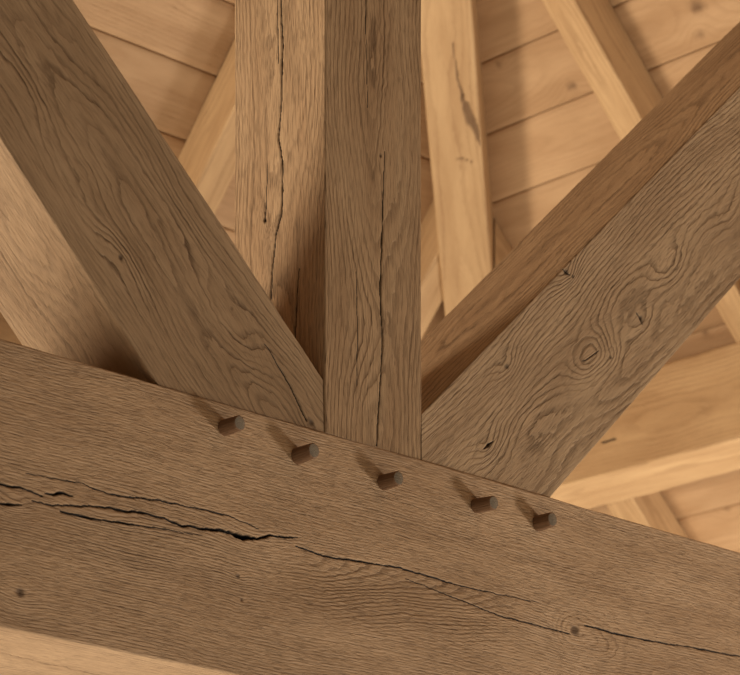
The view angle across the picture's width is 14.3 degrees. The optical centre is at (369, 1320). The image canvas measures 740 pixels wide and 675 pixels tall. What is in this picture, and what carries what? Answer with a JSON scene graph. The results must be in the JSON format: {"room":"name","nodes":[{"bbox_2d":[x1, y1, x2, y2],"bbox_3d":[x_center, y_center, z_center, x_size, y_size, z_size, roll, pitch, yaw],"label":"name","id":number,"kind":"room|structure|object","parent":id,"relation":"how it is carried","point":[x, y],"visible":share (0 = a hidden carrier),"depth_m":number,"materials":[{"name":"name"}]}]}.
{"room":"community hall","nodes":[
{"label":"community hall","id":0,"kind":"room"},
{"bbox_2d":[73,0,444,339],"bbox_3d":[-1.166,-3.273,5.072,8.342,4.193,3.872,0,0,-44],"label":"ceiling","id":1,"kind":"structure","parent":0,"point":[171,54],"depth_m":6.42,"materials":[{"name":"brown wood"}]},
{"bbox_2d":[0,312,21,344],"bbox_3d":[-2.142,-2.184,5.490,6.680,0.229,0.207,0,0,-44],"label":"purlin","id":2,"kind":"object","parent":1,"relation":"attached to","point":[6,333],"visible":0.02,"depth_m":6.63,"materials":[{"name":"brown wood"}]},
{"bbox_2d":[178,39,234,214],"bbox_3d":[-0.433,-2.526,6.666,0.087,1.677,1.486,0,0,-44],"label":"rafter","id":3,"kind":"object","parent":1,"relation":"attached to","point":[207,156],"visible":0.17,"depth_m":6.54,"materials":[{"name":"brown wood"}]},
{"bbox_2d":[0,339,739,674],"bbox_3d":[-0.067,-1.109,4.481,4.850,0.384,0.262,0,0,-44],"label":"tie","id":4,"kind":"object","parent":1,"relation":"attached to","point":[138,537],"visible":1,"depth_m":4.24,"materials":[{"name":"brown wood"}]},
{"bbox_2d":[0,0,323,431],"bbox_3d":[-0.519,-1.745,4.004,1.066,0.891,0.203,0,0,-44],"label":"diagonal brace","id":5,"kind":"object","parent":4,"relation":"on","point":[112,258],"visible":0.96,"depth_m":4.05,"materials":[{"name":"brown wood"}]},
{"bbox_2d":[218,415,244,435],"bbox_3d":[-0.212,-1.264,4.170,0.024,0.024,0.085,0,0,-44],"label":"wooden peg","id":6,"kind":"object","parent":4,"relation":"attached to","point":[228,426],"visible":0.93,"depth_m":4.14,"materials":[{"name":"brown wood"}]},
{"bbox_2d":[291,443,318,464],"bbox_3d":[-0.111,-1.252,4.267,0.026,0.026,0.086,0,0,-44],"label":"wooden peg","id":7,"kind":"object","parent":4,"relation":"attached to","point":[302,454],"visible":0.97,"depth_m":4.24,"materials":[{"name":"brown wood"}]},
{"bbox_2d":[235,0,420,459],"bbox_3d":[-0.064,-2.000,4.444,0.202,1.401,0.202,0,0,-44],"label":"post","id":8,"kind":"object","parent":4,"relation":"on","point":[328,92],"visible":0.91,"depth_m":4.37,"materials":[{"name":"brown wood"}]},
{"bbox_2d":[377,471,402,490],"bbox_3d":[0.013,-1.249,4.389,0.024,0.024,0.085,0,0,-44],"label":"wooden peg","id":9,"kind":"object","parent":4,"relation":"attached to","point":[387,481],"visible":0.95,"depth_m":4.36,"materials":[{"name":"brown wood"}]},
{"bbox_2d":[471,496,497,512],"bbox_3d":[0.158,-1.254,4.527,0.088,0.026,0.023,0,0,43],"label":"wooden peg","id":10,"kind":"object","parent":4,"relation":"attached to","point":[489,503],"visible":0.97,"depth_m":4.50,"materials":[{"name":"brown wood"}]},
{"bbox_2d":[533,512,556,530],"bbox_3d":[0.258,-1.252,4.626,0.024,0.024,0.085,0,0,-42],"label":"wooden peg","id":11,"kind":"object","parent":4,"relation":"attached to","point":[541,522],"visible":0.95,"depth_m":4.60,"materials":[{"name":"brown wood"}]},
{"bbox_2d":[421,22,739,496],"bbox_3d":[0.564,-1.954,5.080,1.656,1.598,0.237,0,0,-44],"label":"diagonal brace","id":12,"kind":"object","parent":4,"relation":"on","point":[533,367],"visible":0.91,"depth_m":4.76,"materials":[{"name":"brown wood"}]},
{"bbox_2d":[421,199,442,338],"bbox_3d":[-0.110,-2.203,7.396,0.093,1.031,0.889,0,0,-44],"label":"rafter","id":13,"kind":"object","parent":1,"relation":"attached to","point":[431,284],"visible":0.08,"depth_m":7.09,"materials":[{"name":"brown wood"}]},
{"bbox_2d":[477,0,739,552],"bbox_3d":[1.453,-3.270,4.959,4.404,3.859,7.335,0,0,-44],"label":"ceiling","id":14,"kind":"structure","parent":0,"point":[547,128],"depth_m":6.78,"materials":[{"name":"brown wood"}]},
{"bbox_2d":[421,0,493,315],"bbox_3d":[0.201,-2.799,6.827,0.126,2.445,3.483,0,0,7],"label":"rafter","id":15,"kind":"object","parent":14,"relation":"attached to","point":[450,42],"visible":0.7,"depth_m":6.80,"materials":[{"name":"brown wood"}]},
{"bbox_2d":[494,219,687,537],"bbox_3d":[0.732,-2.060,7.584,1.292,1.204,0.093,0,0,-44],"label":"rafter","id":16,"kind":"object","parent":14,"relation":"attached to","point":[652,510],"visible":0.14,"depth_m":7.50,"materials":[{"name":"brown wood"}]},
{"bbox_2d":[542,0,739,342],"bbox_3d":[0.808,-2.488,6.803,1.820,1.666,0.082,0,0,-44],"label":"rafter","id":17,"kind":"object","parent":14,"relation":"attached to","point":[593,32],"visible":0.42,"depth_m":6.51,"materials":[{"name":"brown wood"}]},
{"bbox_2d":[550,342,739,508],"bbox_3d":[2.588,-2.184,5.273,0.210,0.231,6.697,0,0,-44],"label":"purlin","id":18,"kind":"object","parent":14,"relation":"attached to","point":[683,427],"visible":0.48,"depth_m":7.08,"materials":[{"name":"brown wood"}]}
]}

